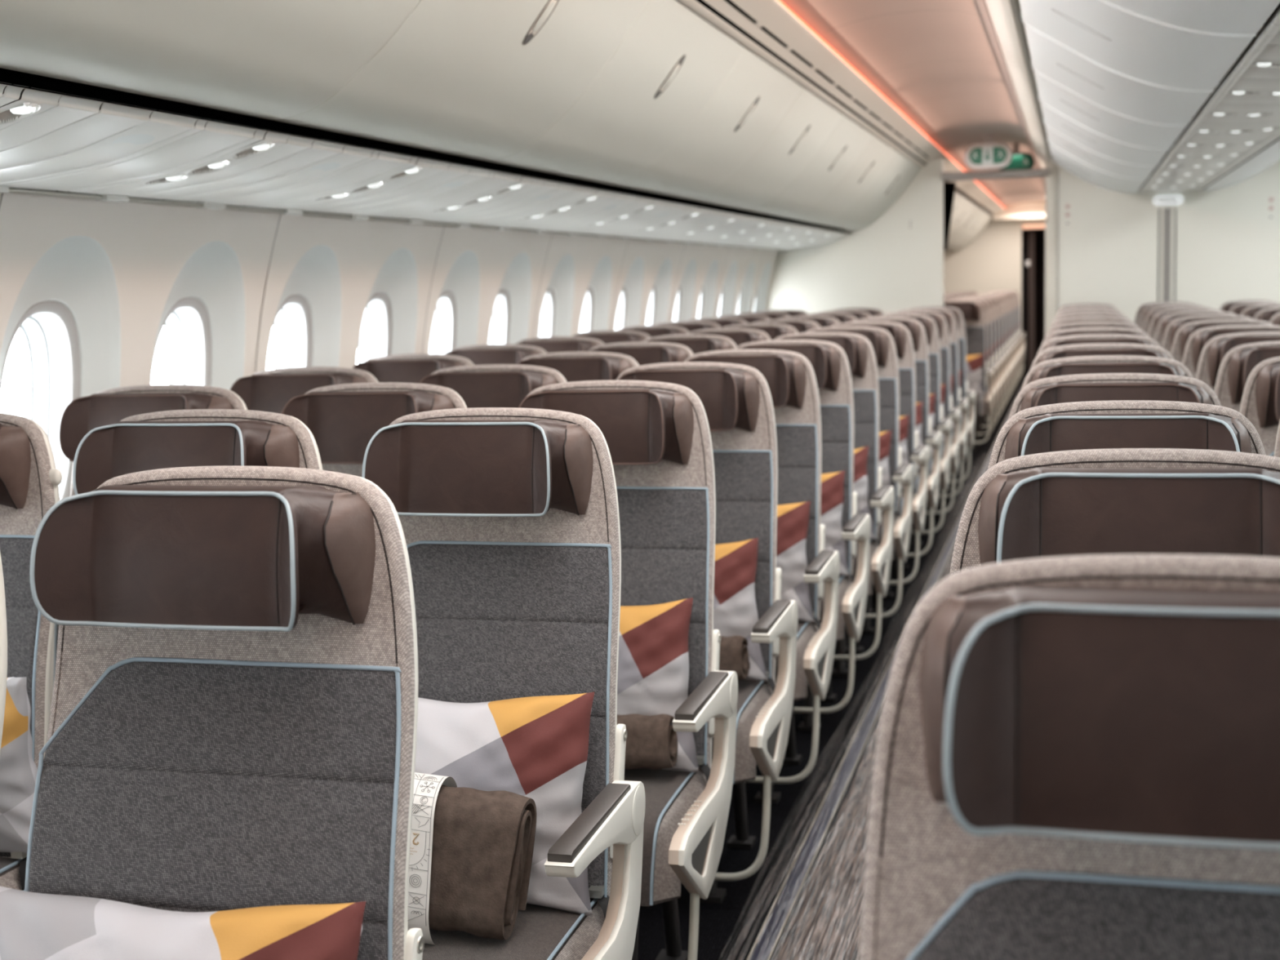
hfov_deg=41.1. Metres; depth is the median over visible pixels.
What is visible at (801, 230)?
panel
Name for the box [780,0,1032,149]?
ceiling
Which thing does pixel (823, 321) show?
seat
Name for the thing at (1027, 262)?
lamp
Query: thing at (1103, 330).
seat
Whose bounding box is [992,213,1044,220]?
light
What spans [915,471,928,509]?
seat cushion
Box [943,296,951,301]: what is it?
seat
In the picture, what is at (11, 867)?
seat cushion
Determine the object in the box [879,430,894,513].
pillow
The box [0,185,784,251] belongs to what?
trim
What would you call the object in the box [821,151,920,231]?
bin
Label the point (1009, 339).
seat
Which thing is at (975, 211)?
bin
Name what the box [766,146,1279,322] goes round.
wall
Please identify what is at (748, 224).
panel
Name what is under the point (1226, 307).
seat
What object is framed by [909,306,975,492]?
seat
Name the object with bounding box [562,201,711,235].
panel
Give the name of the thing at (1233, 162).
panel
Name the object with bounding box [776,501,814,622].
pillow
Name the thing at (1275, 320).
seat
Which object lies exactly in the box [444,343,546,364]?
seat
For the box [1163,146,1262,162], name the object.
panel
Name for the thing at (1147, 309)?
seat
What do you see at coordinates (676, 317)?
window
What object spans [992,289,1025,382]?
seat
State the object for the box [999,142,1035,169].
exit sign
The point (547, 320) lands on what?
window
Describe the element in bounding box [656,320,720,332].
seat
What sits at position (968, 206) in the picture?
bin
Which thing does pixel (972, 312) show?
seat
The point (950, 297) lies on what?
seat
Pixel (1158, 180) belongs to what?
panel
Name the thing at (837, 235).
panel
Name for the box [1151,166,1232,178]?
panel
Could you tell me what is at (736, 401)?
seat
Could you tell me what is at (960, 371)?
pillow
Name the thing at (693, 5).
trim
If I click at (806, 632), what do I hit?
seat cushion
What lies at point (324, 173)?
panel
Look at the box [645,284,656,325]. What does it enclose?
window
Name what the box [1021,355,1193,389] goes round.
seat
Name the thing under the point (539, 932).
seat cushion
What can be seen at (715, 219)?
panel
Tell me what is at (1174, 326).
seat
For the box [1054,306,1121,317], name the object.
seat
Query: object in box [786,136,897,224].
bin
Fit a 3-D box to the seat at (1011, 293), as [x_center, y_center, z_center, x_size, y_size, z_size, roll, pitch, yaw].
[4.344,-1.689,20.639,0.552,1.176,0.700,0,7,14]
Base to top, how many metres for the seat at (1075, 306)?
1.176 m
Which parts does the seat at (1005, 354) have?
backrest, panel, aisle frame, frame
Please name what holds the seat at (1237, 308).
on the floor
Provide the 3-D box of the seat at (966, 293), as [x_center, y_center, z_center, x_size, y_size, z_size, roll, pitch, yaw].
[3.845,-1.697,20.811,0.503,1.176,0.600,0,7,14]
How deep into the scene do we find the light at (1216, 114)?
5.99 m
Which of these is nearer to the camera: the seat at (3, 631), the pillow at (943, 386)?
the seat at (3, 631)
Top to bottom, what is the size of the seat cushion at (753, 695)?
0.151 m
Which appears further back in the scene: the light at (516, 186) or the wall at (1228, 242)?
the wall at (1228, 242)
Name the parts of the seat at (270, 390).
backrest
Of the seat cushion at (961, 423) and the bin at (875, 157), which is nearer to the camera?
the bin at (875, 157)
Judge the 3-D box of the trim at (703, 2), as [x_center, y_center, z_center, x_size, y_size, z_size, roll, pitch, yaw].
[-0.431,-1.074,2.474,0.012,0.014,20.000,0,7,14]
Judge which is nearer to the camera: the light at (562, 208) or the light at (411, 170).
the light at (411, 170)
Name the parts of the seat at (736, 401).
backrest, leg, leg, panel, aisle frame, armrest, frame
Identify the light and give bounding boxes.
[9,105,32,114]
[165,175,182,181]
[207,160,224,168]
[252,143,269,150]
[332,193,345,197]
[367,182,380,187]
[404,168,417,173]
[447,205,457,209]
[477,196,488,200]
[510,184,520,188]
[558,207,567,210]
[586,196,595,199]
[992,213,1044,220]
[1022,223,1044,229]
[1213,113,1224,115]
[1232,91,1244,94]
[1248,113,1260,116]
[1257,62,1271,66]
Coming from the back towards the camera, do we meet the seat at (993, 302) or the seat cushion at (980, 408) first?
the seat at (993, 302)
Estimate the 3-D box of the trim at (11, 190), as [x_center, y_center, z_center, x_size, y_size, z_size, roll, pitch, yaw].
[-1.387,-0.501,2.788,0.012,0.012,20.000,0,7,14]
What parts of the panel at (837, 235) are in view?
panel plate, panel plate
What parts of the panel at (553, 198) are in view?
panel plate, panel plate, panel plate, panel plate, panel plate, panel plate, panel plate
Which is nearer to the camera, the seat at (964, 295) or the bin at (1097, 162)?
the bin at (1097, 162)
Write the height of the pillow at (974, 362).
0.329 m
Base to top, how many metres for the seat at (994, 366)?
1.176 m
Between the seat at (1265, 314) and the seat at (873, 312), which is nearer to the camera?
the seat at (1265, 314)
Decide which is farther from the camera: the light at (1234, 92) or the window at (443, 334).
the window at (443, 334)
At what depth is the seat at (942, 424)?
9.03 m
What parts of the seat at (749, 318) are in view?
backrest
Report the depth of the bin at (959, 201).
16.80 m
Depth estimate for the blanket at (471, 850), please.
2.44 m
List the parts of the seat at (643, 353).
backrest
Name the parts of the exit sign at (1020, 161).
stem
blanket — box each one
[407,772,537,944]
[617,713,677,769]
[719,635,750,679]
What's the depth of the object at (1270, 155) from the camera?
9.50 m
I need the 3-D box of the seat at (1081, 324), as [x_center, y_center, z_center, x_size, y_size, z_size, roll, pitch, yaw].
[1.742,-0.017,6.627,0.552,1.176,0.700,0,7,14]
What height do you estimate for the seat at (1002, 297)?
1.176 m
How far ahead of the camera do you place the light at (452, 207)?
5.11 m
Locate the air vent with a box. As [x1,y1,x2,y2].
[724,0,928,158]
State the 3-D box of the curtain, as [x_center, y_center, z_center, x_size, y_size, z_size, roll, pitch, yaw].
[5.285,-2.386,23.041,0.093,1.930,0.036,0,7,14]
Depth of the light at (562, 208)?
5.88 m
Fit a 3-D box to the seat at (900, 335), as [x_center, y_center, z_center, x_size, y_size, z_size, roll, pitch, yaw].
[0.989,-0.099,7.499,0.552,1.176,0.700,0,7,14]
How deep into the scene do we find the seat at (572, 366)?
4.90 m
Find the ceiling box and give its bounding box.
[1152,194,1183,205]
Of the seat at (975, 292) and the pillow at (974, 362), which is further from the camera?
the seat at (975, 292)
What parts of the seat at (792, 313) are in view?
backrest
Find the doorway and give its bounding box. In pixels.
[1026,223,1044,368]
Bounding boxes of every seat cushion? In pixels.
[0,856,22,890]
[422,897,604,959]
[624,767,706,906]
[711,679,776,784]
[774,620,821,701]
[819,574,854,641]
[878,512,898,560]
[897,489,915,533]
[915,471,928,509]
[928,456,933,474]
[940,442,944,458]
[951,431,954,445]
[960,421,962,432]
[968,394,986,415]
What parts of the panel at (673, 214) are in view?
panel plate, panel plate, panel plate, panel plate, panel plate, panel plate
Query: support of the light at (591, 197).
attached to the panel at (553, 198)
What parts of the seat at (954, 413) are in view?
backrest, leg, panel, aisle frame, armrest, frame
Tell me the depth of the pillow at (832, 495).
5.41 m
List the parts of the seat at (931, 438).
backrest, leg, leg, panel, aisle frame, armrest, frame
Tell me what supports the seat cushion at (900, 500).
on the seat at (900, 335)
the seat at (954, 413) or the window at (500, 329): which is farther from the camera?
the seat at (954, 413)
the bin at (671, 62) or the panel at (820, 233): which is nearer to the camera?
the bin at (671, 62)
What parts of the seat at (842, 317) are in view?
backrest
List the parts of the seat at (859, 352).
backrest, leg, leg, panel, aisle frame, armrest, frame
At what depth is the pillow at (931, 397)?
8.97 m
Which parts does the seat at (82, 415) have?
panel, backrest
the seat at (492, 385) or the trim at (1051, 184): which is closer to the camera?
the seat at (492, 385)
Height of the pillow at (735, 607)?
0.368 m
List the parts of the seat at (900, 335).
backrest, leg, leg, panel, aisle frame, armrest, frame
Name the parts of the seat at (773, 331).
backrest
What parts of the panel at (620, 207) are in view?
panel plate, panel plate, panel plate, panel plate, panel plate, panel plate, panel plate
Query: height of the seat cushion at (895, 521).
0.151 m
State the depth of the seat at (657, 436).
3.35 m
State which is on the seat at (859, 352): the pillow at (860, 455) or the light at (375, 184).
the pillow at (860, 455)
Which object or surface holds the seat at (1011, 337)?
on the floor
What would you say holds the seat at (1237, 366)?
on the floor
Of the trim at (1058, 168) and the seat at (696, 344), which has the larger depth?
the trim at (1058, 168)
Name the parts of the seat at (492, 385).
backrest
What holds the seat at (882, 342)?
on the floor
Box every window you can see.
[0,301,80,500]
[150,297,211,386]
[272,294,312,368]
[357,292,391,363]
[429,290,457,354]
[488,288,511,344]
[537,288,555,337]
[578,286,594,333]
[614,285,627,330]
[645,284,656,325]
[672,284,681,321]
[696,284,704,318]
[717,284,724,316]
[736,285,742,314]
[753,286,758,311]
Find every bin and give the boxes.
[0,0,419,119]
[275,0,648,160]
[488,0,745,183]
[608,48,803,199]
[688,87,844,209]
[744,115,874,217]
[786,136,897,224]
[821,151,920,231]
[947,205,982,245]
[947,209,987,248]
[949,200,975,235]
[949,213,992,250]
[951,191,967,221]
[1018,0,1253,92]
[1022,22,1212,126]
[1031,66,1191,150]
[1037,97,1168,166]
[1044,125,1155,179]
[1048,143,1146,193]
[1099,0,1279,36]
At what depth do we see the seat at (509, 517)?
2.67 m
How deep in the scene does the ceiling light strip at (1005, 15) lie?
6.60 m
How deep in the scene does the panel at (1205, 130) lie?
6.64 m
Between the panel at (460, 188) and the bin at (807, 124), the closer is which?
the panel at (460, 188)
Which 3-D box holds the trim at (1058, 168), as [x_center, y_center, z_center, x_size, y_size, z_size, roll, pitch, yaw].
[2.936,-1.126,11.995,0.007,2.100,0.008,0,7,14]
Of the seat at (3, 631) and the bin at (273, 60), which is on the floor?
the seat at (3, 631)
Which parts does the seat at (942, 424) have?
backrest, leg, leg, panel, aisle frame, armrest, frame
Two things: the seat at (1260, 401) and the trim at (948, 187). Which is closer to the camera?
the seat at (1260, 401)
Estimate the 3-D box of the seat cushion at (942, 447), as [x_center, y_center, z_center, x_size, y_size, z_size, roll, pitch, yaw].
[1.514,-0.128,9.648,0.486,0.151,0.478,0,7,14]
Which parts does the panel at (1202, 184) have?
panel plate, panel plate, panel plate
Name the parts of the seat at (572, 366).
backrest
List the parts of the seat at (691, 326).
backrest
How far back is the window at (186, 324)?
4.53 m
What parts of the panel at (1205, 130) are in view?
panel plate, panel plate, panel plate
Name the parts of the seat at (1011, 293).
backrest, panel, frame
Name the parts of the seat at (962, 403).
backrest, leg, panel, aisle frame, armrest, frame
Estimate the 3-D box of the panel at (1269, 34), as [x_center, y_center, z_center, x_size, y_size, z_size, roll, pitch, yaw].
[1.615,-1.038,3.806,0.400,0.055,0.740,0,7,14]
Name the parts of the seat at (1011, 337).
backrest, panel, frame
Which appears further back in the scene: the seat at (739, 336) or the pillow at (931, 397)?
the pillow at (931, 397)
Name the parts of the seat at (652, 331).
backrest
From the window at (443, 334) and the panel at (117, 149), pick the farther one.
the window at (443, 334)
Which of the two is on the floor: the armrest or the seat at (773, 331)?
the seat at (773, 331)
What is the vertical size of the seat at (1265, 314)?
1.176 m
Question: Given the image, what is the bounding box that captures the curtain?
[1027,231,1035,373]
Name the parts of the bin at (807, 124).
latch handle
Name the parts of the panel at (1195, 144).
panel plate, panel plate, panel plate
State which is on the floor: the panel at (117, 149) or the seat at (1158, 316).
the seat at (1158, 316)
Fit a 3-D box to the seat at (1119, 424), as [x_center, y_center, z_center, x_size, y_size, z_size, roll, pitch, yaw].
[0.654,0.499,2.365,0.552,1.176,0.700,0,7,14]
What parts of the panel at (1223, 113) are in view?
panel plate, panel plate, panel plate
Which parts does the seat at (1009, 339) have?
backrest, panel, frame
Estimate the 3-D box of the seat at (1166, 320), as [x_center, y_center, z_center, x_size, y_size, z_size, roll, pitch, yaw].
[2.625,-0.191,7.959,0.503,1.176,0.600,0,7,14]
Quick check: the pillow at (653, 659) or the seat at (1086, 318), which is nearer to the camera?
the pillow at (653, 659)
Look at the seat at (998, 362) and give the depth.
15.06 m
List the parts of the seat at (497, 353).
backrest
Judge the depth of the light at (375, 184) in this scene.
4.30 m
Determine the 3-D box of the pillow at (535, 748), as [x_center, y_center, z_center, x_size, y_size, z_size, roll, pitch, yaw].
[-0.288,0.493,2.637,0.456,0.338,0.137,0,7,14]
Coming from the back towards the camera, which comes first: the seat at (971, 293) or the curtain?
the curtain
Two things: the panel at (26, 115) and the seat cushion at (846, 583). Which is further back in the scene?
the seat cushion at (846, 583)
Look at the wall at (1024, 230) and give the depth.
24.03 m
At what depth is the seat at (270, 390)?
4.33 m
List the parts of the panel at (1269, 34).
panel plate, panel plate, panel plate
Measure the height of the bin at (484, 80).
0.447 m
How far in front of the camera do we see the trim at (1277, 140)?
8.71 m
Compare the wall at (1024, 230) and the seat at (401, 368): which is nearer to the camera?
the seat at (401, 368)
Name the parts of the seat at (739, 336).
backrest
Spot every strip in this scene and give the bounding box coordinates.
[746,382,1023,959]
[777,0,942,151]
[942,151,1005,208]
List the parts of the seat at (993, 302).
backrest, leg, panel, armrest, aisle frame, frame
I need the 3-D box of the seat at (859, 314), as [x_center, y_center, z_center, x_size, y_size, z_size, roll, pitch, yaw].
[1.215,-0.450,10.512,0.503,1.176,0.600,0,7,14]
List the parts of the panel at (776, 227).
panel plate, panel plate, panel plate, panel plate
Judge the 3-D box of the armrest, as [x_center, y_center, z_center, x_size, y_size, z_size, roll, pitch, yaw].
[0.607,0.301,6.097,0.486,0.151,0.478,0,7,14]
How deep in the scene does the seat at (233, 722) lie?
1.85 m
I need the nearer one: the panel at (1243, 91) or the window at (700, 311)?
the panel at (1243, 91)
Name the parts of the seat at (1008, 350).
backrest, panel, aisle frame, frame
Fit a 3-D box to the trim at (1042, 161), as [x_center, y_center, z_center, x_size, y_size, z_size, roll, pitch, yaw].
[4.181,-2.924,17.262,0.127,0.094,11.040,0,7,14]
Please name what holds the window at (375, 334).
in the wall at (118, 269)
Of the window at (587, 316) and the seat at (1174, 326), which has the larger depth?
the window at (587, 316)
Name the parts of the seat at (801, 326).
backrest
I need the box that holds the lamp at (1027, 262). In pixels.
[1025,260,1030,266]
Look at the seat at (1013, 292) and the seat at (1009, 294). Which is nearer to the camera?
the seat at (1009, 294)
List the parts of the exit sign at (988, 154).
stem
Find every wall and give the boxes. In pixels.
[0,192,778,714]
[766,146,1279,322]
[943,196,1044,375]
[1021,228,1026,377]
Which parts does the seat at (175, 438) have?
backrest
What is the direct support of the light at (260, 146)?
attached to the panel at (117, 149)
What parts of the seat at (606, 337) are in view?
backrest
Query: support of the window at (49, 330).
in the wall at (118, 269)
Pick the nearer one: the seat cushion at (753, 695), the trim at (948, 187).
the seat cushion at (753, 695)
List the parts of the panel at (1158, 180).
panel plate, panel plate, panel plate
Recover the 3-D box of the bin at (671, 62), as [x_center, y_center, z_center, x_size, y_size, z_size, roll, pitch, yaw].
[-0.038,-1.161,5.158,0.499,0.447,1.247,0,7,14]
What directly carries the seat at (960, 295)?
on the floor
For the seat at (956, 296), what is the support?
on the floor
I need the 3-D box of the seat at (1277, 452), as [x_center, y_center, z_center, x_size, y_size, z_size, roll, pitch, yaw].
[1.356,0.411,2.987,0.503,1.176,0.600,0,7,14]
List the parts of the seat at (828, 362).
backrest, leg, leg, panel, aisle frame, armrest, frame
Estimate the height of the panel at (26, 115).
0.108 m
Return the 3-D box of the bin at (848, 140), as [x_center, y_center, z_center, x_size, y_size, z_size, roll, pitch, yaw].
[0.885,-1.598,8.772,0.499,0.447,1.247,0,7,14]
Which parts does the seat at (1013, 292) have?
backrest, panel, frame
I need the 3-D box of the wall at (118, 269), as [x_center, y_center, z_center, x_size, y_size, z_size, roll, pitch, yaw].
[-1.502,0.274,2.927,0.175,1.600,20.032,0,7,14]
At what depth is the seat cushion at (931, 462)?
8.71 m
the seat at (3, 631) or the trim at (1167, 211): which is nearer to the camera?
the seat at (3, 631)
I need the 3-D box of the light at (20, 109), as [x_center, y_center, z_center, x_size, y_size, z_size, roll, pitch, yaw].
[-0.978,-0.585,2.696,0.038,0.014,0.028,0,7,14]
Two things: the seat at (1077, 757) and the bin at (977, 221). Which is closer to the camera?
the seat at (1077, 757)
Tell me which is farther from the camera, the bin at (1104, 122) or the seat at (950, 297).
the seat at (950, 297)
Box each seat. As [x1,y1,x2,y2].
[0,412,62,890]
[0,552,7,751]
[23,408,322,890]
[24,466,424,959]
[53,384,247,679]
[230,366,377,413]
[281,382,466,476]
[352,353,473,383]
[361,407,645,959]
[418,364,566,408]
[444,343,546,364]
[515,336,604,353]
[516,351,638,382]
[518,380,737,959]
[571,330,650,344]
[587,342,693,365]
[615,361,797,903]
[616,324,688,337]
[642,333,737,354]
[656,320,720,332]
[684,349,839,804]
[686,328,770,346]
[688,317,747,328]
[715,314,770,323]
[723,323,797,340]
[734,339,871,731]
[740,311,791,319]
[752,319,820,333]
[760,309,807,316]
[774,332,894,676]
[777,315,839,327]
[799,312,857,323]
[804,326,913,633]
[819,310,871,319]
[831,321,928,598]
[835,307,884,316]
[852,317,941,569]
[859,554,1279,959]
[869,314,951,546]
[885,311,960,525]
[897,308,968,507]
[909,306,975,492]
[943,293,959,298]
[943,293,968,297]
[943,294,955,299]
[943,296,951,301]
[943,300,993,451]
[946,298,997,441]
[948,292,971,296]
[949,293,964,297]
[949,448,1279,575]
[954,291,974,295]
[954,297,1001,432]
[958,297,1004,425]
[962,290,977,294]
[965,295,1008,417]
[969,294,1010,414]
[973,293,1013,408]
[977,293,1015,400]
[981,292,1017,398]
[985,292,1020,394]
[987,400,1266,469]
[989,291,1022,390]
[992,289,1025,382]
[994,290,1023,386]
[1008,373,1221,419]
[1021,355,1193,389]
[1030,342,1174,369]
[1036,333,1160,355]
[1041,326,1150,345]
[1044,321,1142,337]
[1048,316,1135,330]
[1050,313,1129,325]
[1053,310,1124,320]
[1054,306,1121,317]
[1055,305,1117,315]
[1057,302,1115,311]
[1133,301,1193,325]
[1137,303,1202,330]
[1142,305,1212,334]
[1148,307,1223,339]
[1154,311,1236,347]
[1161,315,1253,354]
[1171,319,1272,363]
[1182,324,1279,378]
[1195,331,1279,391]
[1214,340,1279,412]
[1219,299,1276,312]
[1229,301,1279,315]
[1240,303,1279,319]
[1240,356,1279,456]
[1253,306,1279,322]
[1269,312,1279,325]
[1274,422,1279,457]
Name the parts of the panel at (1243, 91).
panel plate, panel plate, panel plate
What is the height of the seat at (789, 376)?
1.176 m
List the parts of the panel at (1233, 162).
panel plate, panel plate, panel plate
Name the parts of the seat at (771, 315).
backrest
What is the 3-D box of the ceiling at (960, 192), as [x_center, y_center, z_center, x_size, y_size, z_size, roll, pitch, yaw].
[2.994,-2.192,9.076,6.100,0.040,34.750,0,7,14]
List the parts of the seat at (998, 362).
backrest, leg, leg, panel, armrest, aisle frame, frame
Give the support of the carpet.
on the floor
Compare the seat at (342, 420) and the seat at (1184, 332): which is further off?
the seat at (1184, 332)
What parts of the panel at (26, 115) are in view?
panel plate, panel plate, panel plate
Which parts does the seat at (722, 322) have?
backrest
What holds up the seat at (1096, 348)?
on the floor
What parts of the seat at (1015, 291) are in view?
backrest, frame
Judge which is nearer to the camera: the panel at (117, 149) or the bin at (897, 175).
the panel at (117, 149)
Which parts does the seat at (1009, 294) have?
backrest, panel, frame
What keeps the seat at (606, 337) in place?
on the floor
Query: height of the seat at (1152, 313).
1.176 m
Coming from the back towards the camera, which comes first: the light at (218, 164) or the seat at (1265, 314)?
the seat at (1265, 314)
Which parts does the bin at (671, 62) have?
latch handle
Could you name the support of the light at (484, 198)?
attached to the panel at (460, 188)
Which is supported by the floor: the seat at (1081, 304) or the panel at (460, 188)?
the seat at (1081, 304)
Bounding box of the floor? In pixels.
[637,368,1027,959]
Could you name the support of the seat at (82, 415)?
on the floor
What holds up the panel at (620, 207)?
attached to the wall
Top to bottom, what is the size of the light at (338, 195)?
0.014 m
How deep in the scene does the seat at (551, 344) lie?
6.45 m
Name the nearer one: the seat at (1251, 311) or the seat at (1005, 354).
the seat at (1251, 311)
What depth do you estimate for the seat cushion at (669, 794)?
3.07 m
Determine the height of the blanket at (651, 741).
0.104 m
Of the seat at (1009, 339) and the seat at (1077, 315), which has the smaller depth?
the seat at (1077, 315)
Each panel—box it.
[0,81,106,151]
[0,101,317,195]
[128,138,450,209]
[295,162,546,219]
[408,179,615,226]
[494,191,670,231]
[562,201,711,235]
[615,208,745,239]
[656,215,775,242]
[694,220,798,244]
[724,224,818,246]
[750,227,835,248]
[771,231,850,250]
[1138,186,1202,193]
[1141,181,1210,190]
[1146,173,1220,185]
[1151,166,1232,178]
[1156,157,1246,171]
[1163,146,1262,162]
[1171,133,1279,152]
[1181,120,1279,140]
[1192,100,1279,124]
[1208,75,1279,106]
[1226,42,1279,82]
[1252,5,1279,49]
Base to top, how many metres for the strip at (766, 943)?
0.006 m
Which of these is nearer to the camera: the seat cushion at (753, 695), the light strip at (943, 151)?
the seat cushion at (753, 695)
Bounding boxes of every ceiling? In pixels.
[675,0,1044,197]
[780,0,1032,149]
[942,137,1044,207]
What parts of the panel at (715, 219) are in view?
panel plate, panel plate, panel plate, panel plate, panel plate, panel plate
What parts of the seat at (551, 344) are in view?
backrest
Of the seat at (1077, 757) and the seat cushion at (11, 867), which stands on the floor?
the seat at (1077, 757)
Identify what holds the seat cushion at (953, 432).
on the seat at (962, 403)
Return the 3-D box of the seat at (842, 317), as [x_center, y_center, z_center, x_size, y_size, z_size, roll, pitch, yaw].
[1.034,-0.364,9.801,0.503,1.176,0.600,0,7,14]
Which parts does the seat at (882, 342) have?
backrest, leg, leg, panel, aisle frame, armrest, frame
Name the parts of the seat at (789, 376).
backrest, leg, leg, panel, aisle frame, armrest, frame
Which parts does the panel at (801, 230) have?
panel plate, panel plate, panel plate, panel plate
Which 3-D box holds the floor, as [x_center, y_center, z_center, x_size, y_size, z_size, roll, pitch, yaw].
[3.022,0.259,9.339,5.950,0.050,34.600,0,7,14]
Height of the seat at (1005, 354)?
1.176 m
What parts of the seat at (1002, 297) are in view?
backrest, panel, frame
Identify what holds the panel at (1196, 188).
attached to the wall at (1228, 242)
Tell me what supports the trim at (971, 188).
attached to the wall at (1228, 242)
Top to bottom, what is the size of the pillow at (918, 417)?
0.368 m
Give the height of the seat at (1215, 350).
1.176 m
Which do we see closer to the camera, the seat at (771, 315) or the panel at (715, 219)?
the panel at (715, 219)
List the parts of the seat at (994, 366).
backrest, leg, leg, panel, armrest, aisle frame, frame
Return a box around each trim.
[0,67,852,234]
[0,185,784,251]
[6,186,787,251]
[677,0,924,168]
[695,0,926,164]
[703,0,945,164]
[824,9,1016,130]
[941,154,1006,214]
[941,168,1049,181]
[943,182,955,250]
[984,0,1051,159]
[1034,149,1045,182]
[1044,156,1057,337]
[1057,168,1058,311]
[1138,3,1279,190]
[1157,208,1176,302]
[1202,137,1279,189]
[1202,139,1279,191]
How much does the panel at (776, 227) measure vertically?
0.108 m
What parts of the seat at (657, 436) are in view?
backrest, leg, panel, leg, aisle frame, armrest, frame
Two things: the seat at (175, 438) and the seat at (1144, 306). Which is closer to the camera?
the seat at (175, 438)
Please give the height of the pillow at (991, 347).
0.329 m
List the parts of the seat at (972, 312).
backrest, panel, leg, aisle frame, armrest, frame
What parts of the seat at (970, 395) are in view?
backrest, leg, leg, panel, armrest, aisle frame, frame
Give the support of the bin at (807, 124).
attached to the wall
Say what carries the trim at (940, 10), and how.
attached to the ceiling at (873, 46)
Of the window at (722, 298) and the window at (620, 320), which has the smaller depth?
the window at (620, 320)
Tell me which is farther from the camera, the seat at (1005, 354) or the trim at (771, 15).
the seat at (1005, 354)
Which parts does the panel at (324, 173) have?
panel plate, panel plate, panel plate, panel plate, panel plate, panel plate, panel plate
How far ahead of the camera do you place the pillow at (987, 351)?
14.30 m
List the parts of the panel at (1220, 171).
panel plate, panel plate, panel plate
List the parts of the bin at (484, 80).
latch handle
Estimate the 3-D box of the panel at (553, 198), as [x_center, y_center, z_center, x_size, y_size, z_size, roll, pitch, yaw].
[-0.403,-0.916,5.677,0.468,0.108,0.822,0,7,14]
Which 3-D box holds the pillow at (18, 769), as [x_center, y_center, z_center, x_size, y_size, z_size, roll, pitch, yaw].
[-1.207,0.466,2.868,0.465,0.351,0.137,0,7,13]
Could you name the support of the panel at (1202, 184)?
attached to the wall at (1228, 242)
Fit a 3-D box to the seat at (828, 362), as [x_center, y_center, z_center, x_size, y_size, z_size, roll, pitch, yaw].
[0.445,0.159,5.369,0.552,1.176,0.700,0,7,14]
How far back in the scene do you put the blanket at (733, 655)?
3.92 m
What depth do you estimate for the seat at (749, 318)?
10.02 m
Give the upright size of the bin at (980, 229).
0.447 m
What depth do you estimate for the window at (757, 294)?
12.36 m
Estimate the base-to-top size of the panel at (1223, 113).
0.055 m
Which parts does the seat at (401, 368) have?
backrest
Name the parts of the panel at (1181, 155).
panel plate, panel plate, panel plate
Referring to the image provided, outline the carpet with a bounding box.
[773,554,952,959]
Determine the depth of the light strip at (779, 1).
6.94 m
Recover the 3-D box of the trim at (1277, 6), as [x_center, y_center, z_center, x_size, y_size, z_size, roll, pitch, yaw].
[0.976,-0.834,2.144,0.019,0.029,20.000,0,7,14]
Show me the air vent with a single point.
(729, 2)
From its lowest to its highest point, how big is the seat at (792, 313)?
1.176 m
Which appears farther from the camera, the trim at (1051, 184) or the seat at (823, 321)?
the trim at (1051, 184)
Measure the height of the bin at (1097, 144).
0.377 m
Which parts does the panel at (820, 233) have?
panel plate, panel plate, panel plate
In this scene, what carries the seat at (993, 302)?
on the floor
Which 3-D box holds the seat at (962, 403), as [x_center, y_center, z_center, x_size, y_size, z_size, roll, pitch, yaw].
[1.715,-0.443,10.340,0.552,1.176,0.700,0,7,14]
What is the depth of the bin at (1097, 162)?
9.53 m
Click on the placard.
(1269, 207)
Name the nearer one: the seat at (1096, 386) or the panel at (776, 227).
the seat at (1096, 386)
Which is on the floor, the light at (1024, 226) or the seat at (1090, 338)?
the seat at (1090, 338)
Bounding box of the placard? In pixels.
[1268,197,1273,217]
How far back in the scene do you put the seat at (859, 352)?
6.19 m
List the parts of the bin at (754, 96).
latch handle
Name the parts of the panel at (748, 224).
panel plate, panel plate, panel plate, panel plate, panel plate, panel plate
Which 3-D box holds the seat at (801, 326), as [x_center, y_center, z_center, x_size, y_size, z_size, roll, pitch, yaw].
[0.671,-0.193,8.381,0.503,1.176,0.600,0,7,14]
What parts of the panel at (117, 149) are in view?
panel plate, panel plate, panel plate, panel plate, panel plate, panel plate, panel plate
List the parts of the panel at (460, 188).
panel plate, panel plate, panel plate, panel plate, panel plate, panel plate, panel plate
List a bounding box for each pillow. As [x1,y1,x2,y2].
[0,676,37,853]
[0,885,365,959]
[414,691,595,916]
[617,597,698,772]
[713,537,768,680]
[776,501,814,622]
[820,470,849,576]
[853,445,875,538]
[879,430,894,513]
[898,414,909,489]
[915,401,923,470]
[928,393,935,456]
[940,383,946,442]
[950,375,954,429]
[959,370,962,421]
[966,354,984,395]
[986,350,988,389]
[990,346,992,357]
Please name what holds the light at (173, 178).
attached to the panel at (117, 149)
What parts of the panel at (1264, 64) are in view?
panel plate, panel plate, panel plate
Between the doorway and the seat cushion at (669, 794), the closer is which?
the seat cushion at (669, 794)
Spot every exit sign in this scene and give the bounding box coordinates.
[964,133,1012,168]
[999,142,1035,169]

